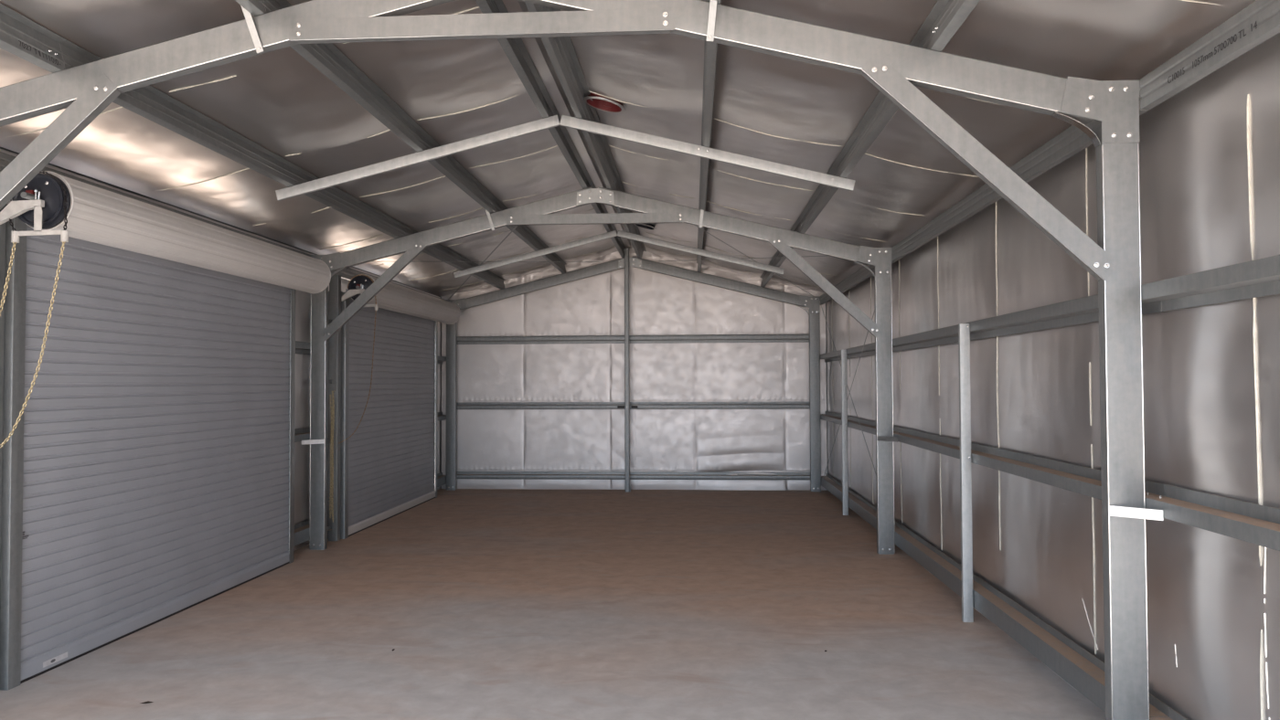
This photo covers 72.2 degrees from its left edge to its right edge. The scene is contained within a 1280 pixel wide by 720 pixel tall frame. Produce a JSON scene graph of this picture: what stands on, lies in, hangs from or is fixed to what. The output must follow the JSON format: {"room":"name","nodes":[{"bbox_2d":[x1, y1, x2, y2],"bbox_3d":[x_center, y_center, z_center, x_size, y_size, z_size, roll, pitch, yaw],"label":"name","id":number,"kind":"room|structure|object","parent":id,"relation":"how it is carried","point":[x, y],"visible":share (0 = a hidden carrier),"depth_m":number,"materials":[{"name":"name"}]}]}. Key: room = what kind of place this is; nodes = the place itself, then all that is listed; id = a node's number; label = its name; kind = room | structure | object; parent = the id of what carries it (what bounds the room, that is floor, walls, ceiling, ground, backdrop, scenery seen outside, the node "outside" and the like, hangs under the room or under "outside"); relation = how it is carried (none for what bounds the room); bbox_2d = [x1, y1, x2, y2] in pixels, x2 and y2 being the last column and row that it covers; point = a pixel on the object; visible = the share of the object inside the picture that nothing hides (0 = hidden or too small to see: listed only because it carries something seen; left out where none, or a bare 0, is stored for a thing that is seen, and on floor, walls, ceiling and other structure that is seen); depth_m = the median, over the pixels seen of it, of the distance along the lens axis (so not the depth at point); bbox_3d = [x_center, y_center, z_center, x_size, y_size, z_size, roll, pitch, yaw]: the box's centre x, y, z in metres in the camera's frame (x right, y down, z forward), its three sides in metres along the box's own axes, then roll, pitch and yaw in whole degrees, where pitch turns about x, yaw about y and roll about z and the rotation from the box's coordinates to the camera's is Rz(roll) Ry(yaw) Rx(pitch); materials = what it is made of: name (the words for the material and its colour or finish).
{"room":"metal shed garage","nodes":[
{"label":"metal shed garage","id":0,"kind":"room"},
{"bbox_2d":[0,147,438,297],"bbox_3d":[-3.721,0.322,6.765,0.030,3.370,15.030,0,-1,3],"label":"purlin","id":1,"kind":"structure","parent":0,"point":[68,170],"depth_m":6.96,"materials":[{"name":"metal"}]},
{"bbox_2d":[0,149,440,551],"bbox_3d":[-3.648,0.341,6.730,0.041,3.090,14.910,0,-1,3],"label":"wall","id":2,"kind":"structure","parent":0,"point":[303,299],"depth_m":9.14,"materials":[{"name":"metal"}]},
{"bbox_2d":[0,205,5,566],"bbox_3d":[-3.605,0.397,4.799,0.103,2.880,0.185,0,-1,3],"label":"door frame","id":3,"kind":"structure","parent":2,"relation":"attached to","point":[3,226],"depth_m":4.89,"materials":[{"name":"metal"}]},
{"bbox_2d":[0,151,309,256],"bbox_3d":[-3.565,-1.079,6.645,0.047,0.137,4.821,0,-1,3],"label":"eave purlin","id":4,"kind":"object","parent":3,"relation":"on","point":[5,159],"visible":0.11,"depth_m":6.12,"materials":[{"name":"metal"}]},
{"bbox_2d":[0,204,7,614],"bbox_3d":[-3.697,0.480,4.939,0.255,2.720,0.047,0,-1,3],"label":"trim","id":5,"kind":"structure","parent":2,"relation":"attached to","point":[5,205],"depth_m":4.92,"materials":[{"name":"metal"}]},
{"bbox_2d":[0,170,330,691],"bbox_3d":[-3.279,0.431,6.630,0.508,2.901,3.780,0,-1,3],"label":"roller door","id":6,"kind":"structure","parent":2,"relation":"in","point":[148,462],"depth_m":5.97,"materials":[{"name":"grey paint"}]},
{"bbox_2d":[0,170,67,448],"bbox_3d":[-3.366,-0.185,4.569,0.400,1.754,0.619,0,-1,3],"label":"chain","id":7,"kind":"object","parent":6,"relation":"hanging from","point":[47,173],"visible":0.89,"depth_m":4.82,"materials":[{"name":"beige metal"}]},
{"bbox_2d":[21,224,290,664],"bbox_3d":[-3.443,0.456,6.674,0.010,2.646,3.400,0,-1,3],"label":"curtain","id":8,"kind":"object","parent":6,"relation":"hanging from","point":[155,425],"depth_m":6.10,"materials":[{"name":"grey paint"}]},
{"bbox_2d":[327,275,341,541],"bbox_3d":[-3.323,0.516,9.489,0.103,2.880,0.185,0,-1,3],"label":"door frame","id":9,"kind":"structure","parent":2,"relation":"attached to","point":[335,284],"depth_m":9.52,"materials":[{"name":"metal"}]},
{"bbox_2d":[330,267,445,300],"bbox_3d":[-3.271,-0.955,11.530,0.047,0.137,4.946,0,-1,3],"label":"eave purlin","id":10,"kind":"object","parent":9,"relation":"on","point":[347,273],"visible":0.06,"depth_m":10.10,"materials":[{"name":"metal"}]},
{"bbox_2d":[327,291,342,539],"bbox_3d":[-3.413,0.601,9.669,0.255,2.720,0.047,0,-1,3],"label":"trim","id":11,"kind":"structure","parent":2,"relation":"attached to","point":[328,292],"depth_m":9.64,"materials":[{"name":"metal"}]},
{"bbox_2d":[340,274,460,539],"bbox_3d":[-2.984,0.547,11.364,0.464,2.910,3.750,0,-1,2],"label":"roller door","id":12,"kind":"structure","parent":2,"relation":"in","point":[389,467],"depth_m":10.98,"materials":[{"name":"grey paint"}]},
{"bbox_2d":[329,274,376,522],"bbox_3d":[-3.119,0.400,9.558,0.482,2.690,0.175,0,-2,-16],"label":"chain","id":13,"kind":"object","parent":12,"relation":"hanging from","point":[332,408],"visible":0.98,"depth_m":9.43,"materials":[{"name":"grey metal"}]},
{"bbox_2d":[345,288,435,526],"bbox_3d":[-3.159,0.576,11.389,0.010,2.646,3.380,0,-1,3],"label":"curtain","id":14,"kind":"object","parent":12,"relation":"hanging from","point":[389,457],"depth_m":11.07,"materials":[{"name":"grey paint"}]},
{"bbox_2d":[0,489,1105,719],"bbox_3d":[-0.585,1.926,6.380,6.240,0.120,15.260,0,-1,3],"label":"floor","id":15,"kind":"structure","parent":0,"point":[491,604],"depth_m":5.94,"materials":[{"name":"concrete"}]},
{"bbox_2d":[309,286,328,550],"bbox_3d":[-3.307,0.529,9.041,0.159,2.830,0.080,0,-1,3],"label":"steel column","id":16,"kind":"structure","parent":15,"relation":"on","point":[319,302],"depth_m":9.02,"materials":[{"name":"metal"}]},
{"bbox_2d":[294,522,309,545],"bbox_3d":[-3.450,1.751,8.731,0.100,0.170,0.580,0,-1,3],"label":"girt","id":17,"kind":"object","parent":16,"relation":"attached to","point":[301,534],"depth_m":8.87,"materials":[{"name":"metal"}]},
{"bbox_2d":[294,428,309,442],"bbox_3d":[-3.454,0.755,8.757,0.100,0.121,0.580,0,-1,3],"label":"girt","id":18,"kind":"object","parent":16,"relation":"attached to","point":[299,436],"depth_m":8.89,"materials":[{"name":"metal"}]},
{"bbox_2d":[295,341,310,354],"bbox_3d":[-3.457,-0.127,8.779,0.100,0.119,0.580,0,-1,3],"label":"girt","id":19,"kind":"object","parent":16,"relation":"attached to","point":[300,346],"depth_m":8.91,"materials":[{"name":"metal"}]},
{"bbox_2d":[301,439,324,445],"bbox_3d":[-3.314,0.831,8.909,0.019,0.044,0.242,-1,-2,40],"label":"cleat","id":20,"kind":"object","parent":16,"relation":"attached to","point":[309,442],"visible":1,"depth_m":8.91,"materials":[{"name":"white metal"}]},
{"bbox_2d":[309,252,346,277],"bbox_3d":[-3.261,-0.955,9.063,0.453,0.307,0.062,0,-1,3],"label":"plate","id":21,"kind":"object","parent":16,"relation":"attached to","point":[334,261],"visible":0.54,"depth_m":9.04,"materials":[{"name":"metal"}]},
{"bbox_2d":[319,239,426,341],"bbox_3d":[-2.744,-0.719,9.027,1.116,1.040,0.062,0,-1,3],"label":"knee brace","id":22,"kind":"object","parent":16,"relation":"attached to","point":[417,248],"visible":1,"depth_m":9.01,"materials":[{"name":"metal"}]},
{"bbox_2d":[330,186,592,272],"bbox_3d":[-1.845,-1.337,9.006,2.789,0.831,0.069,0,-1,3],"label":"rafter","id":23,"kind":"object","parent":16,"relation":"on","point":[567,201],"visible":0.94,"depth_m":8.98,"materials":[{"name":"metal"}]},
{"bbox_2d":[59,40,401,238],"bbox_3d":[-2.634,-1.393,6.630,0.062,0.168,4.831,0,-1,3],"label":"purlin","id":24,"kind":"structure","parent":23,"relation":"attached to","point":[149,102],"depth_m":5.70,"materials":[{"name":"metal"}]},
{"bbox_2d":[263,0,495,213],"bbox_3d":[-1.646,-1.642,6.577,0.062,0.168,4.831,0,-1,3],"label":"purlin","id":25,"kind":"structure","parent":23,"relation":"attached to","point":[326,58],"depth_m":5.72,"materials":[{"name":"metal"}]},
{"bbox_2d":[275,115,559,201],"bbox_3d":[-1.675,-1.515,6.587,2.162,0.604,0.031,0,-1,3],"label":"purlin bridging","id":26,"kind":"object","parent":25,"relation":"attached to","point":[551,122],"visible":1,"depth_m":6.57,"materials":[{"name":"metal"}]},
{"bbox_2d":[396,223,506,289],"bbox_3d":[-2.336,-1.267,11.582,0.062,0.168,5.090,0,-1,3],"label":"purlin","id":27,"kind":"structure","parent":23,"relation":"attached to","point":[439,251],"depth_m":11.15,"materials":[{"name":"metal"}]},
{"bbox_2d":[413,261,601,262],"bbox_3d":[-1.977,-1.282,11.435,0.024,0.611,5.283,-1,-2,31],"label":"strap","id":28,"kind":"object","parent":27,"relation":"attached to","point":[413,261],"visible":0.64,"depth_m":11.99,"materials":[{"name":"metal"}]},
{"bbox_2d":[485,210,494,230],"bbox_3d":[-1.528,-1.435,8.937,0.104,0.233,0.020,0,-2,-13],"label":"brace","id":29,"kind":"object","parent":23,"relation":"attached to","point":[486,211],"visible":0.98,"depth_m":8.94,"materials":[{"name":"metal"}]},
{"bbox_2d":[491,197,566,273],"bbox_3d":[-1.349,-1.517,11.529,0.062,0.168,5.090,0,-1,3],"label":"purlin","id":30,"kind":"structure","parent":23,"relation":"attached to","point":[523,232],"depth_m":11.14,"materials":[{"name":"metal"}]},
{"bbox_2d":[453,230,617,277],"bbox_3d":[-1.379,-1.386,11.517,2.162,0.604,0.031,0,-1,3],"label":"purlin bridging","id":31,"kind":"object","parent":30,"relation":"attached to","point":[611,234],"visible":1,"depth_m":11.50,"materials":[{"name":"metal"}]},
{"bbox_2d":[475,0,588,189],"bbox_3d":[-0.700,-1.882,6.526,0.062,0.168,4.831,0,-1,3],"label":"purlin","id":32,"kind":"structure","parent":23,"relation":"attached to","point":[515,49],"depth_m":6.08,"materials":[{"name":"metal"}]},
{"bbox_2d":[584,173,626,257],"bbox_3d":[-0.402,-1.756,11.478,0.062,0.168,5.090,0,-1,3],"label":"purlin","id":33,"kind":"structure","parent":23,"relation":"attached to","point":[600,208],"depth_m":11.14,"materials":[{"name":"metal"}]},
{"bbox_2d":[445,322,456,490],"bbox_3d":[-3.009,0.655,13.989,0.158,2.830,0.080,0,-1,3],"label":"steel column","id":34,"kind":"structure","parent":15,"relation":"on","point":[451,329],"depth_m":13.96,"materials":[{"name":"metal"}]},
{"bbox_2d":[437,472,445,487],"bbox_3d":[-3.156,1.875,13.631,0.100,0.170,0.960,0,-1,3],"label":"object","id":35,"kind":"structure","parent":34,"relation":"attached to","point":[441,479],"depth_m":13.75,"materials":[{"name":"metal"}]},
{"bbox_2d":[437,412,446,421],"bbox_3d":[-3.159,0.879,13.656,0.100,0.121,0.960,0,-1,3],"label":"girt","id":36,"kind":"object","parent":34,"relation":"attached to","point":[440,417],"depth_m":13.86,"materials":[{"name":"metal"}]},
{"bbox_2d":[445,298,469,312],"bbox_3d":[-2.963,-0.829,14.010,0.453,0.307,0.062,0,-1,3],"label":"plate","id":37,"kind":"object","parent":34,"relation":"attached to","point":[461,303],"visible":0.43,"depth_m":13.99,"materials":[{"name":"metal"}]},
{"bbox_2d":[459,257,624,310],"bbox_3d":[-1.547,-1.211,13.954,2.789,0.831,0.068,0,-1,3],"label":"rafter","id":38,"kind":"object","parent":34,"relation":"on","point":[613,265],"visible":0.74,"depth_m":13.92,"materials":[{"name":"grey metal"}]},
{"bbox_2d":[618,257,641,268],"bbox_3d":[-0.156,-1.529,13.836,0.380,0.172,0.015,0,-1,3],"label":"plate","id":39,"kind":"object","parent":38,"relation":"attached to","point":[633,261],"visible":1,"depth_m":13.84,"materials":[{"name":"metal"}]},
{"bbox_2d":[624,248,630,491],"bbox_3d":[-0.199,0.152,13.738,0.088,3.800,0.120,0,-1,3],"label":"gable mullion","id":40,"kind":"object","parent":15,"relation":"on","point":[626,250],"visible":1,"depth_m":13.69,"materials":[{"name":"metal"}]},
{"bbox_2d":[809,314,821,491],"bbox_3d":[2.718,0.624,13.645,0.158,2.830,0.080,0,-1,3],"label":"steel column","id":41,"kind":"structure","parent":15,"relation":"on","point":[814,319],"depth_m":13.62,"materials":[{"name":"metal"}]},
{"bbox_2d":[632,256,806,308],"bbox_3d":[1.243,-1.226,13.786,2.789,0.831,0.068,0,-1,3],"label":"rafter","id":42,"kind":"object","parent":41,"relation":"on","point":[647,265],"visible":1,"depth_m":13.75,"materials":[{"name":"grey metal"}]},
{"bbox_2d":[796,295,820,314],"bbox_3d":[2.659,-0.858,13.673,0.454,0.308,0.062,0,-1,3],"label":"plate","id":43,"kind":"object","parent":41,"relation":"attached to","point":[812,303],"visible":0.97,"depth_m":13.65,"materials":[{"name":"metal"}]},
{"bbox_2d":[841,350,848,515],"bbox_3d":[2.615,0.922,11.215,0.070,2.110,0.049,0,-1,3],"label":"girt bridging","id":44,"kind":"object","parent":15,"relation":"on","point":[844,375],"visible":1,"depth_m":11.20,"materials":[{"name":"metal"}]},
{"bbox_2d":[874,268,895,554],"bbox_3d":[2.420,0.499,8.697,0.159,2.830,0.080,0,-1,3],"label":"steel column","id":45,"kind":"structure","parent":15,"relation":"on","point":[882,284],"depth_m":8.67,"materials":[{"name":"metal"}]},
{"bbox_2d":[598,186,871,266],"bbox_3d":[0.945,-1.352,8.838,2.789,0.831,0.069,0,-1,3],"label":"rafter","id":46,"kind":"object","parent":45,"relation":"on","point":[624,200],"visible":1,"depth_m":8.80,"materials":[{"name":"metal"}]},
{"bbox_2d":[524,1,619,189],"bbox_3d":[-0.414,-1.862,6.508,0.128,0.144,4.831,0,-1,3],"label":"purlin","id":47,"kind":"structure","parent":46,"relation":"attached to","point":[560,50],"depth_m":6.06,"materials":[{"name":"metal"}]},
{"bbox_2d":[559,115,855,191],"bbox_3d":[0.485,-1.526,6.452,2.162,0.604,0.043,0,-1,3],"label":"purlin bridging","id":48,"kind":"object","parent":47,"relation":"hanging from","point":[593,127],"visible":1,"depth_m":6.44,"materials":[{"name":"metal"}]},
{"bbox_2d":[506,212,684,225],"bbox_3d":[-0.451,-1.431,8.907,1.810,0.100,0.061,0,-1,3],"label":"tie","id":49,"kind":"object","parent":46,"relation":"attached to","point":[677,217],"visible":1,"depth_m":8.89,"materials":[{"name":"metal"}]},
{"bbox_2d":[576,188,614,205],"bbox_3d":[-0.454,-1.654,8.888,0.380,0.172,0.015,0,-1,3],"label":"plate","id":50,"kind":"object","parent":46,"relation":"attached to","point":[592,195],"visible":1,"depth_m":8.89,"materials":[{"name":"metal"}]},
{"bbox_2d":[612,176,646,258],"bbox_3d":[-0.116,-1.736,11.460,0.128,0.144,5.090,0,-1,3],"label":"purlin","id":51,"kind":"structure","parent":46,"relation":"attached to","point":[639,248],"depth_m":11.46,"materials":[{"name":"metal"}]},
{"bbox_2d":[696,195,705,272],"bbox_3d":[0.782,-1.520,11.401,0.062,0.168,5.090,0,-1,3],"label":"purlin","id":52,"kind":"structure","parent":46,"relation":"attached to","point":[700,233],"depth_m":11.12,"materials":[{"name":"metal"}]},
{"bbox_2d":[617,230,784,274],"bbox_3d":[0.782,-1.398,11.387,2.162,0.604,0.031,0,-1,3],"label":"purlin bridging","id":53,"kind":"object","parent":52,"relation":"attached to","point":[741,261],"visible":1,"depth_m":11.37,"materials":[{"name":"metal"}]},
{"bbox_2d":[699,0,717,211],"bbox_3d":[0.484,-1.646,6.449,0.062,0.168,4.831,0,-1,3],"label":"purlin","id":54,"kind":"structure","parent":46,"relation":"attached to","point":[710,48],"depth_m":5.62,"materials":[{"name":"metal"}]},
{"bbox_2d":[759,217,802,287],"bbox_3d":[1.771,-1.281,11.335,0.062,0.168,5.090,0,-1,3],"label":"purlin","id":55,"kind":"structure","parent":46,"relation":"attached to","point":[775,261],"depth_m":11.36,"materials":[{"name":"metal"}]},
{"bbox_2d":[661,256,829,261],"bbox_3d":[1.367,-1.299,11.235,0.024,0.611,5.283,0,-2,-24],"label":"strap","id":56,"kind":"object","parent":55,"relation":"attached to","point":[806,256],"visible":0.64,"depth_m":11.00,"materials":[{"name":"metal"}]},
{"bbox_2d":[799,17,936,234],"bbox_3d":[1.474,-1.407,6.383,0.062,0.168,4.831,0,-1,3],"label":"purlin","id":57,"kind":"structure","parent":46,"relation":"attached to","point":[881,110],"depth_m":5.68,"materials":[{"name":"metal"}]},
{"bbox_2d":[768,234,882,337],"bbox_3d":[1.847,-0.743,8.752,1.116,1.040,0.062,0,-1,3],"label":"knee brace","id":58,"kind":"object","parent":45,"relation":"attached to","point":[780,245],"visible":1,"depth_m":8.73,"materials":[{"name":"metal"}]},
{"bbox_2d":[820,342,902,362],"bbox_3d":[2.696,-0.087,11.257,0.113,0.119,5.095,0,-1,3],"label":"girt","id":59,"kind":"object","parent":45,"relation":"attached to","point":[869,349],"depth_m":10.89,"materials":[{"name":"metal"}]},
{"bbox_2d":[820,302,875,473],"bbox_3d":[2.648,0.371,11.155,0.001,2.671,4.812,0,-1,3],"label":"strap","id":60,"kind":"object","parent":59,"relation":"attached to","point":[820,303],"visible":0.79,"depth_m":10.87,"materials":[{"name":"metal"}]},
{"bbox_2d":[821,473,904,531],"bbox_3d":[2.709,1.791,11.208,0.100,0.170,5.095,0,-1,3],"label":"girt","id":61,"kind":"object","parent":45,"relation":"attached to","point":[859,506],"depth_m":10.79,"materials":[{"name":"metal"}]},
{"bbox_2d":[821,309,874,482],"bbox_3d":[2.647,0.461,11.153,0.001,2.791,4.812,0,-1,3],"label":"strap","id":62,"kind":"object","parent":61,"relation":"attached to","point":[874,309],"visible":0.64,"depth_m":10.92,"materials":[{"name":"metal"}]},
{"bbox_2d":[854,245,892,277],"bbox_3d":[2.361,-0.984,8.726,0.454,0.308,0.062,0,-1,3],"label":"plate","id":63,"kind":"object","parent":45,"relation":"attached to","point":[880,258],"visible":1,"depth_m":8.71,"materials":[{"name":"metal"}]},
{"bbox_2d":[820,255,895,305],"bbox_3d":[2.667,-0.987,11.174,0.047,0.137,4.946,0,-1,3],"label":"eave purlin","id":64,"kind":"object","parent":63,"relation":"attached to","point":[863,273],"visible":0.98,"depth_m":10.84,"materials":[{"name":"metal"}]},
{"bbox_2d":[877,436,897,442],"bbox_3d":[2.415,0.770,8.566,0.019,0.044,0.242,1,-2,-33],"label":"cleat","id":65,"kind":"object","parent":45,"relation":"attached to","point":[880,438],"visible":1,"depth_m":8.56,"materials":[{"name":"metal"}]},
{"bbox_2d":[892,294,1162,351],"bbox_3d":[2.398,-0.212,6.301,0.113,0.119,4.828,0,-1,3],"label":"girt","id":66,"kind":"object","parent":45,"relation":"attached to","point":[1083,310],"depth_m":5.35,"materials":[{"name":"metal"}]},
{"bbox_2d":[893,427,1165,500],"bbox_3d":[2.408,0.669,6.278,0.100,0.121,4.828,0,-1,3],"label":"girt","id":67,"kind":"object","parent":45,"relation":"attached to","point":[1081,480],"depth_m":5.32,"materials":[{"name":"metal"}]},
{"bbox_2d":[894,526,1169,717],"bbox_3d":[2.411,1.665,6.252,0.100,0.170,4.828,0,-1,3],"label":"girt","id":68,"kind":"object","parent":45,"relation":"attached to","point":[1081,669],"depth_m":5.29,"materials":[{"name":"metal"}]},
{"bbox_2d":[958,323,973,622],"bbox_3d":[2.316,0.796,6.236,0.070,2.110,0.049,0,-1,3],"label":"girt bridging","id":69,"kind":"object","parent":15,"relation":"on","point":[964,332],"visible":1,"depth_m":6.22,"materials":[{"name":"metal"}]},
{"bbox_2d":[1095,126,1149,719],"bbox_3d":[2.130,0.376,3.875,0.159,2.830,0.080,0,-1,3],"label":"steel column","id":70,"kind":"structure","parent":15,"relation":"on","point":[1117,164],"depth_m":3.85,"materials":[{"name":"metal"}]},
{"bbox_2d":[519,0,1092,123],"bbox_3d":[0.655,-1.474,4.016,2.789,0.831,0.069,0,-1,3],"label":"rafter","id":71,"kind":"object","parent":70,"relation":"on","point":[987,81],"visible":0.88,"depth_m":3.97,"materials":[{"name":"metal"}]},
{"bbox_2d":[288,8,675,43],"bbox_3d":[-0.741,-1.554,4.084,1.810,0.100,0.061,0,-1,3],"label":"tie","id":72,"kind":"object","parent":71,"relation":"attached to","point":[652,21],"visible":1,"depth_m":4.07,"materials":[{"name":"metal"}]},
{"bbox_2d":[706,0,716,41],"bbox_3d":[0.328,-1.567,3.985,0.027,0.232,0.059,1,-2,-35],"label":"brace","id":73,"kind":"object","parent":71,"relation":"attached to","point":[713,3],"visible":1,"depth_m":3.99,"materials":[{"name":"metal"}]},
{"bbox_2d":[927,0,980,52],"bbox_3d":[1.180,-1.531,1.504,0.062,0.168,4.945,0,-1,3],"label":"purlin","id":74,"kind":"structure","parent":71,"relation":"attached to","point":[949,16],"depth_m":3.75,"materials":[{"name":"metal"}]},
{"bbox_2d":[861,53,1119,280],"bbox_3d":[1.557,-0.866,3.929,1.116,1.040,0.062,0,-1,3],"label":"knee brace","id":75,"kind":"object","parent":70,"relation":"attached to","point":[878,71],"visible":1,"depth_m":3.91,"materials":[{"name":"metal"}]},
{"bbox_2d":[1050,76,1141,147],"bbox_3d":[2.071,-1.106,3.903,0.454,0.308,0.062,0,-1,3],"label":"plate","id":76,"kind":"object","parent":70,"relation":"attached to","point":[1114,103],"visible":1,"depth_m":3.88,"materials":[{"name":"metal"}]},
{"bbox_2d":[1109,505,1163,521],"bbox_3d":[2.125,0.657,3.765,0.020,0.044,0.208,1,-2,-41],"label":"cleat","id":77,"kind":"object","parent":70,"relation":"attached to","point":[1114,511],"visible":1,"depth_m":3.76,"materials":[{"name":"white metal"}]},
{"bbox_2d":[1149,707,1187,719],"bbox_3d":[2.118,1.542,1.370,0.100,0.170,4.947,0,-1,3],"label":"girt","id":78,"kind":"object","parent":70,"relation":"attached to","point":[1173,715],"depth_m":3.81,"materials":[{"name":"metal"}]},
{"bbox_2d":[1141,254,1279,311],"bbox_3d":[2.111,-0.336,1.418,0.100,0.119,4.947,0,-1,3],"label":"girt","id":79,"kind":"object","parent":70,"relation":"attached to","point":[1260,277],"depth_m":3.36,"materials":[{"name":"metal"}]},
{"bbox_2d":[1145,484,1279,551],"bbox_3d":[2.114,0.545,1.396,0.100,0.121,4.947,0,-1,3],"label":"girt","id":80,"kind":"object","parent":70,"relation":"attached to","point":[1259,525],"depth_m":3.35,"materials":[{"name":"metal"}]},
{"bbox_3d":[-3.597,0.407,4.218,0.159,2.830,0.079,0,-1,3],"label":"steel column","id":81,"kind":"structure","parent":15,"relation":"on","visible":0},
{"bbox_2d":[0,73,121,210],"bbox_3d":[-3.034,-0.841,4.205,1.116,1.040,0.062,0,-1,3],"label":"knee brace","id":82,"kind":"object","parent":81,"relation":"attached to","point":[102,91],"visible":1,"depth_m":4.18,"materials":[{"name":"metal"}]},
{"bbox_2d":[0,0,455,127],"bbox_3d":[-2.135,-1.459,4.183,2.789,0.831,0.069,0,-1,3],"label":"rafter","id":83,"kind":"object","parent":81,"relation":"on","point":[232,42],"visible":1,"depth_m":4.16,"materials":[{"name":"metal"}]},
{"bbox_2d":[0,2,67,73],"bbox_3d":[-2.927,-1.517,1.750,0.062,0.168,4.945,0,-1,3],"label":"purlin","id":84,"kind":"structure","parent":83,"relation":"attached to","point":[20,36],"depth_m":4.01,"materials":[{"name":"metal"}]},
{"bbox_2d":[234,0,266,16],"bbox_3d":[-1.940,-1.766,1.697,0.062,0.168,4.945,0,-1,3],"label":"purlin","id":85,"kind":"structure","parent":83,"relation":"attached to","point":[255,7],"depth_m":4.08,"materials":[{"name":"metal"}]},
{"bbox_2d":[240,5,263,53],"bbox_3d":[-1.817,-1.558,4.114,0.104,0.233,0.020,0,-2,-13],"label":"brace","id":86,"kind":"object","parent":83,"relation":"attached to","point":[248,16],"visible":0.96,"depth_m":4.11,"materials":[{"name":"metal"}]},
{"bbox_2d":[0,0,1256,297],"bbox_3d":[-0.589,-1.608,6.623,6.150,0.763,14.865,0,-1,3],"label":"ceiling","id":87,"kind":"structure","parent":0,"point":[771,108],"depth_m":5.90,"materials":[{"name":"metal"}]},
{"bbox_2d":[447,225,517,301],"bbox_3d":[-2.052,-1.264,11.440,0.024,0.574,5.251,0,-2,-23],"label":"strap","id":88,"kind":"object","parent":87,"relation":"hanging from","point":[516,226],"visible":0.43,"depth_m":11.10,"materials":[{"name":"metal"}]},
{"bbox_2d":[584,92,625,113],"bbox_3d":[-0.259,-1.938,6.438,0.312,0.212,0.316,0,-1,3],"label":"ventilator","id":89,"kind":"object","parent":87,"relation":"attached to","point":[600,102],"visible":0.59,"depth_m":6.53,"materials":[{"name":"red paint"}]},
{"bbox_2d":[633,224,656,230],"bbox_3d":[0.067,-1.806,11.426,0.303,0.210,0.306,0,-1,3],"label":"ventilator","id":90,"kind":"object","parent":87,"relation":"attached to","point":[644,226],"visible":0.43,"depth_m":11.50,"materials":[{"name":"black plastic"}]},
{"bbox_2d":[693,224,818,298],"bbox_3d":[1.442,-1.283,11.230,0.024,0.574,5.251,-1,-2,29],"label":"strap","id":91,"kind":"object","parent":87,"relation":"hanging from","point":[694,225],"visible":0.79,"depth_m":10.97,"materials":[{"name":"metal"}]},
{"bbox_2d":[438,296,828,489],"bbox_3d":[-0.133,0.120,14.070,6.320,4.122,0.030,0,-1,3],"label":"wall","id":92,"kind":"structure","parent":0,"point":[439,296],"depth_m":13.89,"materials":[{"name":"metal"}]},
{"bbox_2d":[441,247,827,490],"bbox_3d":[-0.139,0.128,13.979,6.140,3.860,0.045,0,-1,3],"label":"wall","id":93,"kind":"structure","parent":0,"point":[753,442],"depth_m":13.98,"materials":[{"name":"metal"}]},
{"bbox_2d":[456,335,624,344],"bbox_3d":[-1.621,-0.320,14.034,2.898,0.126,0.100,0,-1,3],"label":"girt","id":94,"kind":"object","parent":93,"relation":"attached to","point":[558,339],"depth_m":14.02,"materials":[{"name":"metal"}]},
{"bbox_2d":[456,402,624,409],"bbox_3d":[-1.617,0.731,14.006,2.898,0.111,0.103,0,-1,3],"label":"girt","id":95,"kind":"object","parent":93,"relation":"attached to","point":[459,405],"depth_m":13.99,"materials":[{"name":"metal"}]},
{"bbox_2d":[456,471,625,479],"bbox_3d":[-1.613,1.839,13.979,2.898,0.111,0.100,0,-1,3],"label":"girt","id":96,"kind":"object","parent":93,"relation":"attached to","point":[527,475],"depth_m":13.97,"materials":[{"name":"metal"}]},
{"bbox_2d":[629,334,809,343],"bbox_3d":[1.305,-0.335,13.859,2.958,0.126,0.100,0,-1,3],"label":"girt","id":97,"kind":"object","parent":93,"relation":"attached to","point":[688,338],"depth_m":13.85,"materials":[{"name":"metal"}]},
{"bbox_2d":[629,401,809,409],"bbox_3d":[1.309,0.715,13.830,2.958,0.111,0.103,0,-1,3],"label":"girt","id":98,"kind":"object","parent":93,"relation":"attached to","point":[804,404],"depth_m":13.82,"materials":[{"name":"metal"}]},
{"bbox_2d":[629,471,810,479],"bbox_3d":[1.313,1.824,13.803,2.958,0.111,0.100,0,-1,3],"label":"girt","id":99,"kind":"object","parent":93,"relation":"attached to","point":[634,475],"depth_m":13.79,"materials":[{"name":"metal"}]},
{"bbox_2d":[826,32,1279,719],"bbox_3d":[2.481,0.309,6.362,0.044,3.090,14.910,0,-1,3],"label":"wall","id":100,"kind":"structure","parent":0,"point":[1210,153],"depth_m":4.07,"materials":[{"name":"metal"}]},
{"bbox_2d":[820,411,903,435],"bbox_3d":[2.706,0.795,11.234,0.100,0.121,5.095,0,-1,3],"label":"girt","id":101,"kind":"object","parent":100,"relation":"attached to","point":[867,426],"depth_m":10.82,"materials":[{"name":"metal"}]},
{"bbox_2d":[891,97,1149,261],"bbox_3d":[2.373,-1.111,6.288,0.047,0.137,4.821,0,-1,3],"label":"eave purlin","id":102,"kind":"object","parent":100,"relation":"attached to","point":[1072,141],"visible":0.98,"depth_m":5.43,"materials":[{"name":"metal"}]},
{"bbox_2d":[1139,0,1279,109],"bbox_3d":[2.080,-1.234,1.423,0.048,0.137,4.907,0,-1,3],"label":"eave purlin","id":103,"kind":"object","parent":100,"relation":"attached to","point":[1258,22],"visible":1,"depth_m":3.34,"materials":[{"name":"metal"}]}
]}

